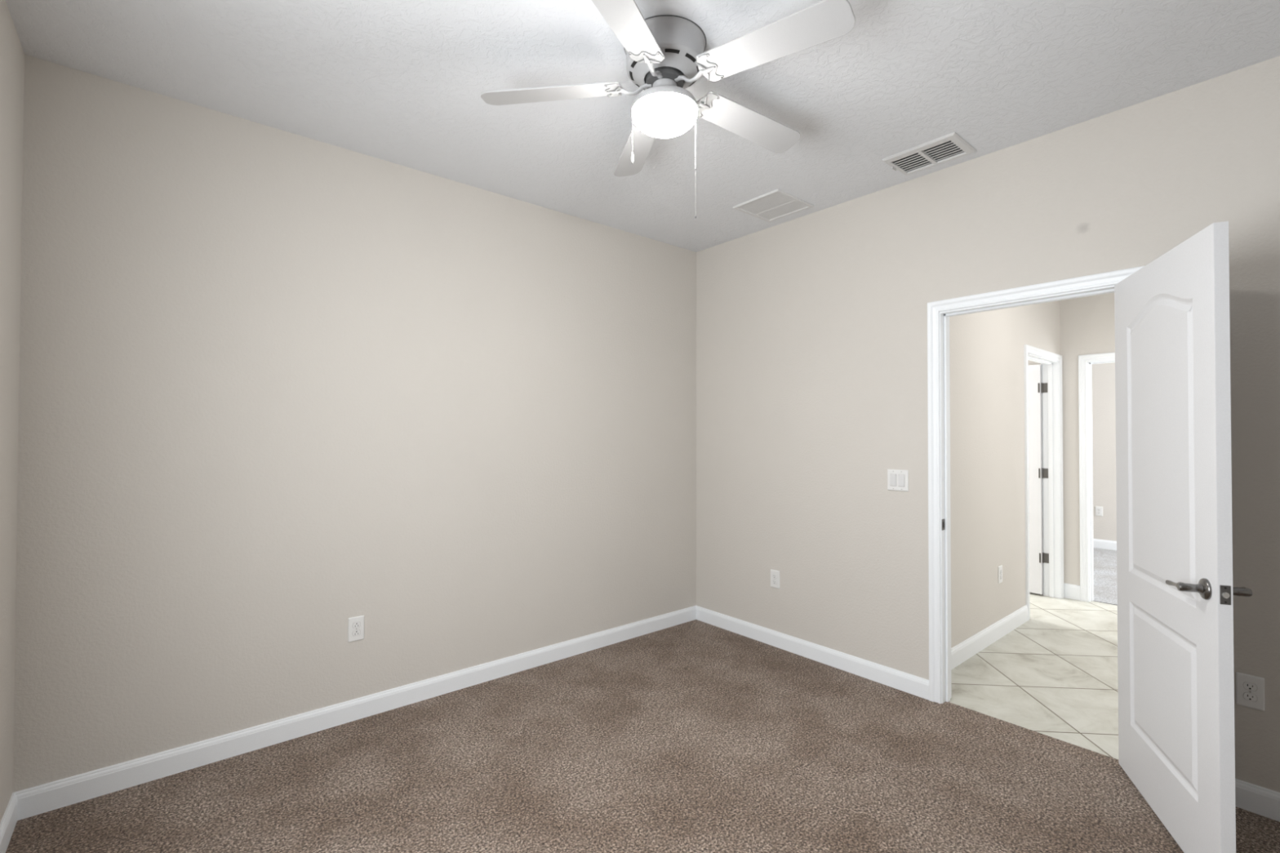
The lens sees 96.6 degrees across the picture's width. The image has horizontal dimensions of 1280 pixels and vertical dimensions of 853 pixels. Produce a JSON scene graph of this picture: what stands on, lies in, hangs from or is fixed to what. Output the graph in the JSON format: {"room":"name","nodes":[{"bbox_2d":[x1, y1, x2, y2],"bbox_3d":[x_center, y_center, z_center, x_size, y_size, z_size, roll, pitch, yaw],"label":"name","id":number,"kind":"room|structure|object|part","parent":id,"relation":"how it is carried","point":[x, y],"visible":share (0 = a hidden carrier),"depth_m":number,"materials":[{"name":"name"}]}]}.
{"room":"empty bedroom","nodes":[
{"label":"empty bedroom","id":0,"kind":"room"},
{"bbox_2d":[0,0,24,822],"bbox_3d":[-0.739,0.065,0.174,0.120,2.920,4.900,1,-1,-40],"label":"wall","id":1,"kind":"structure","parent":0,"point":[11,52],"depth_m":1.95,"materials":[{"name":"paint"}]},
{"bbox_2d":[0,792,17,852],"bbox_3d":[-0.690,1.358,0.200,0.014,0.105,4.900,1,-1,-40],"label":"baseboard","id":2,"kind":"structure","parent":1,"relation":"attached to","point":[9,820],"depth_m":1.96,"materials":[{"name":"white wood"}]},
{"bbox_2d":[13,54,696,792],"bbox_3d":[-0.962,0.105,3.268,3.768,2.920,0.120,1,-1,-40],"label":"wall","id":3,"kind":"structure","parent":0,"point":[278,388],"depth_m":2.66,"materials":[{"name":"paint"}]},
{"bbox_2d":[13,605,696,820],"bbox_3d":[-0.919,1.397,3.202,3.533,0.105,0.014,1,-1,-40],"label":"baseboard","id":4,"kind":"structure","parent":3,"relation":"attached to","point":[45,797],"depth_m":2.64,"materials":[{"name":"white wood"}]},
{"bbox_2d":[347,615,364,642],"bbox_3d":[-1.395,0.995,2.808,0.073,0.118,0.009,1,-1,-40],"label":"wall outlet","id":5,"kind":"object","parent":3,"relation":"attached to","point":[355,624],"visible":1,"depth_m":2.80,"materials":[{"name":"white plastic"}]},
{"bbox_2d":[352,629,360,635],"bbox_3d":[-1.394,1.015,2.807,0.038,0.028,0.001,1,-1,-40],"label":"receptacle","id":6,"kind":"object","parent":5,"relation":"attached to","point":[355,632],"depth_m":2.81,"materials":[{"name":"plastic"}]},
{"bbox_2d":[352,622,360,628],"bbox_3d":[-1.394,0.976,2.807,0.038,0.028,0.001,1,-1,-40],"label":"receptacle","id":7,"kind":"object","parent":5,"relation":"attached to","point":[355,624],"depth_m":2.81,"materials":[{"name":"plastic"}]},
{"bbox_2d":[5,0,1279,252],"bbox_3d":[0.636,-1.427,1.330,3.743,0.100,5.170,1,-1,-40],"label":"ceiling","id":8,"kind":"structure","parent":0,"point":[402,82],"depth_m":2.21,"materials":[{"name":"white paint"}]},
{"bbox_2d":[480,0,855,217],"bbox_3d":[0.127,-1.062,2.048,1.254,0.614,1.258,1,-1,-40],"label":"ceiling fan","id":9,"kind":"object","parent":8,"relation":"hanging from","point":[665,55],"visible":1,"depth_m":1.95,"materials":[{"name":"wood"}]},
{"bbox_3d":[-0.323,-1.205,2.066,0.499,0.006,0.134,-3,12,3],"label":"blade","id":10,"kind":"part","parent":9,"relation":"part of","materials":[{"name":"white wood"}]},
{"bbox_3d":[-0.059,-1.209,1.663,0.134,0.006,0.499,13,7,20],"label":"blade","id":11,"kind":"part","parent":9,"relation":"part of","materials":[{"name":"white wood"}]},
{"bbox_3d":[-0.009,-1.199,2.447,0.134,0.006,0.499,-13,-1,-14],"label":"blade","id":12,"kind":"part","parent":9,"relation":"part of","materials":[{"name":"white wood"}]},
{"bbox_3d":[-0.015,-1.213,2.053,0.113,0.040,0.022,0,-1,3],"label":"blade arm","id":13,"kind":"part","parent":9,"relation":"part of","materials":[{"name":"metal"}]},
{"bbox_3d":[0.050,-1.214,1.950,0.022,0.040,0.113,0,-1,21],"label":"blade arm","id":14,"kind":"part","parent":9,"relation":"part of","materials":[{"name":"metal"}]},
{"bbox_3d":[0.089,-1.098,2.046,0.234,0.083,0.234,1,-1,-40],"label":"glass globe","id":15,"kind":"part","parent":9,"relation":"part of","materials":[{"name":"white glass"}]},
{"bbox_3d":[0.171,-1.213,1.982,0.113,0.040,0.022,0,-1,38],"label":"blade arm","id":16,"kind":"part","parent":9,"relation":"part of","materials":[{"name":"metal"}]},
{"bbox_3d":[0.435,-1.200,2.271,0.499,0.006,0.134,4,-16,-33],"label":"blade","id":17,"kind":"part","parent":9,"relation":"part of","materials":[{"name":"white wood"}]},
{"bbox_3d":[0.415,-1.207,1.795,0.499,0.006,0.134,3,-11,38],"label":"blade","id":18,"kind":"part","parent":9,"relation":"part of","materials":[{"name":"white wood"}]},
{"bbox_2d":[733,188,813,222],"bbox_3d":[0.814,-1.343,3.490,0.356,0.011,0.336,1,-1,-40],"label":"ceiling vent","id":19,"kind":"object","parent":8,"relation":"in","point":[776,204],"visible":1,"depth_m":3.48,"materials":[{"name":"metal"}]},
{"bbox_2d":[881,132,976,175],"bbox_3d":[1.439,-1.460,2.850,0.260,0.252,0.347,1,-1,-40],"label":"ceiling vent","id":20,"kind":"object","parent":8,"relation":"in","point":[956,140],"visible":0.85,"depth_m":2.85,"materials":[{"name":"metal"}]},
{"bbox_2d":[5,547,1279,852],"bbox_3d":[2.588,1.516,3.616,9.433,0.120,5.900,1,-1,-40],"label":"floor","id":21,"kind":"structure","parent":0,"point":[695,735],"depth_m":2.38,"materials":[{"name":"brown carpet"}]},
{"bbox_2d":[696,56,1279,792],"bbox_3d":[2.052,0.101,2.526,0.115,2.920,4.900,1,-1,-40],"label":"wall","id":22,"kind":"structure","parent":0,"point":[811,329],"depth_m":3.13,"materials":[{"name":"paint"}]},
{"bbox_2d":[770,568,779,588],"bbox_3d":[0.895,1.012,3.789,0.009,0.118,0.073,1,-1,-40],"label":"wall outlet","id":23,"kind":"object","parent":22,"relation":"attached to","point":[775,575],"visible":1,"depth_m":3.79,"materials":[{"name":"white plastic"}]},
{"bbox_2d":[696,605,928,700],"bbox_3d":[0.977,1.407,3.681,0.014,0.105,1.725,1,-1,-40],"label":"baseboard","id":24,"kind":"structure","parent":22,"relation":"attached to","point":[914,685],"depth_m":3.50,"materials":[{"name":"white wood"}]},
{"bbox_2d":[887,469,908,491],"bbox_3d":[1.428,0.298,3.166,0.012,0.117,0.117,1,-1,-40],"label":"light switch","id":25,"kind":"object","parent":22,"relation":"attached to","point":[897,479],"visible":1,"depth_m":3.16,"materials":[{"name":"white plastic"}]},
{"bbox_2d":[927,266,1144,703],"bbox_3d":[1.869,0.392,2.740,0.150,2.111,0.882,1,-1,-40],"label":"door frame","id":26,"kind":"structure","parent":22,"relation":"attached to","point":[939,313],"depth_m":3.00,"materials":[{"name":"wood"}]},
{"bbox_2d":[1114,221,1252,852],"bbox_3d":[1.894,0.406,2.062,0.171,2.030,0.802,0,-1,23],"label":"door","id":27,"kind":"structure","parent":22,"relation":"in","point":[1175,590],"depth_m":1.93,"materials":[{"name":"paint"}]},
{"bbox_3d":[1.733,0.505,1.826,0.056,0.034,0.130,0,-1,23],"label":"lever","id":28,"kind":"part","parent":27,"relation":"part of","materials":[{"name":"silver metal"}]},
{"bbox_3d":[1.742,0.502,1.699,0.025,0.057,0.002,0,-1,23],"label":"latch plate","id":29,"kind":"part","parent":27,"relation":"part of","materials":[{"name":"grey metal"}]},
{"bbox_3d":[1.839,0.504,1.782,0.056,0.034,0.130,0,-1,23],"label":"lever","id":30,"kind":"part","parent":27,"relation":"part of","materials":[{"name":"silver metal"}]},
{"bbox_2d":[1235,671,1265,711],"bbox_3d":[2.286,0.993,2.138,0.009,0.122,0.074,1,-1,-40],"label":"wall outlet","id":31,"kind":"object","parent":22,"relation":"attached to","point":[1250,689],"visible":1,"depth_m":2.14,"materials":[{"name":"white plastic"}]},
{"bbox_2d":[1242,681,1257,691],"bbox_3d":[2.285,0.974,2.138,0.001,0.028,0.038,1,-1,-40],"label":"receptacle","id":32,"kind":"object","parent":31,"relation":"attached to","point":[1246,686],"depth_m":2.14,"materials":[{"name":"plastic"}]},
{"bbox_2d":[1243,692,1257,702],"bbox_3d":[2.285,1.013,2.137,0.001,0.028,0.038,1,-1,-40],"label":"receptacle","id":33,"kind":"object","parent":31,"relation":"attached to","point":[1247,696],"depth_m":2.14,"materials":[{"name":"plastic"}]},
{"bbox_2d":[1235,778,1279,822],"bbox_3d":[2.841,1.381,1.471,0.014,0.105,2.293,1,-1,-40],"label":"baseboard","id":34,"kind":"structure","parent":22,"relation":"attached to","point":[1254,798],"depth_m":2.12,"materials":[{"name":"white wood"}]},
{"bbox_2d":[949,300,1060,648],"bbox_3d":[2.579,0.123,4.129,2.757,2.920,0.115,1,-1,-40],"label":"wall","id":35,"kind":"structure","parent":0,"point":[987,348],"depth_m":3.88,"materials":[{"name":"paint"}]},
{"bbox_2d":[951,604,1028,669],"bbox_3d":[2.251,1.404,3.752,1.795,0.118,0.014,1,-1,-40],"label":"baseboard","id":36,"kind":"structure","parent":35,"relation":"attached to","point":[962,651],"depth_m":3.79,"materials":[{"name":"white wood"}]},
{"bbox_2d":[998,564,1002,583],"bbox_3d":[2.520,1.033,3.986,0.073,0.118,0.009,1,-1,-40],"label":"wall outlet","id":37,"kind":"object","parent":35,"relation":"attached to","point":[1000,567],"visible":1,"depth_m":3.98,"materials":[{"name":"white plastic"}]},
{"bbox_2d":[1028,364,1048,594],"bbox_3d":[3.272,0.463,5.286,0.039,2.008,0.846,1,-1,-40],"label":"door","id":38,"kind":"structure","parent":35,"relation":"in","point":[1037,557],"depth_m":5.01,"materials":[{"name":"paint"}]},
{"bbox_2d":[1024,344,1064,620],"bbox_3d":[3.259,0.428,4.698,0.945,2.096,0.150,1,-1,-40],"label":"door frame","id":39,"kind":"structure","parent":35,"relation":"attached to","point":[1051,362],"depth_m":4.94,"materials":[{"name":"white wood"}]},
{"bbox_3d":[3.216,0.428,4.748,0.945,2.096,0.018,1,-1,-40],"label":"casing","id":40,"kind":"part","parent":39,"relation":"part of","materials":[{"name":"white wood"}]},
{"bbox_2d":[1028,293,1115,585],"bbox_3d":[3.765,0.136,4.950,0.115,2.920,5.400,1,-1,-40],"label":"wall","id":41,"kind":"structure","parent":0,"point":[1087,324],"depth_m":4.90,"materials":[{"name":"paint"}]},
{"bbox_2d":[1063,582,1079,600],"bbox_3d":[3.704,1.418,4.903,0.014,0.126,0.128,1,-1,-40],"label":"baseboard","id":42,"kind":"structure","parent":41,"relation":"attached to","point":[1071,591],"depth_m":4.89,"materials":[{"name":"white wood"}]},
{"bbox_2d":[1078,352,1115,601],"bbox_3d":[4.090,0.432,4.559,0.150,2.086,0.912,1,-1,-40],"label":"door frame","id":43,"kind":"structure","parent":41,"relation":"attached to","point":[1085,362],"depth_m":4.84,"materials":[{"name":"white wood"}]},
{"bbox_2d":[1091,362,1116,541],"bbox_3d":[5.341,0.145,5.429,2.913,2.920,4.340,1,-1,-40],"label":"wall","id":44,"kind":"structure","parent":0,"point":[1103,375],"depth_m":7.05,"materials":[{"name":"paint"}]},
{"bbox_2d":[1095,506,1102,515],"bbox_3d":[5.692,1.050,7.077,0.009,0.118,0.073,1,-1,-40],"label":"wall outlet","id":45,"kind":"object","parent":44,"relation":"attached to","point":[1099,510],"visible":1,"depth_m":7.08,"materials":[{"name":"white plastic"}]},
{"bbox_2d":[1093,538,1116,550],"bbox_3d":[6.361,1.446,6.273,0.014,0.116,4.100,1,-1,-40],"label":"baseboard","id":46,"kind":"structure","parent":44,"relation":"attached to","point":[1100,544],"depth_m":7.02,"materials":[{"name":"white wood"}]}
]}

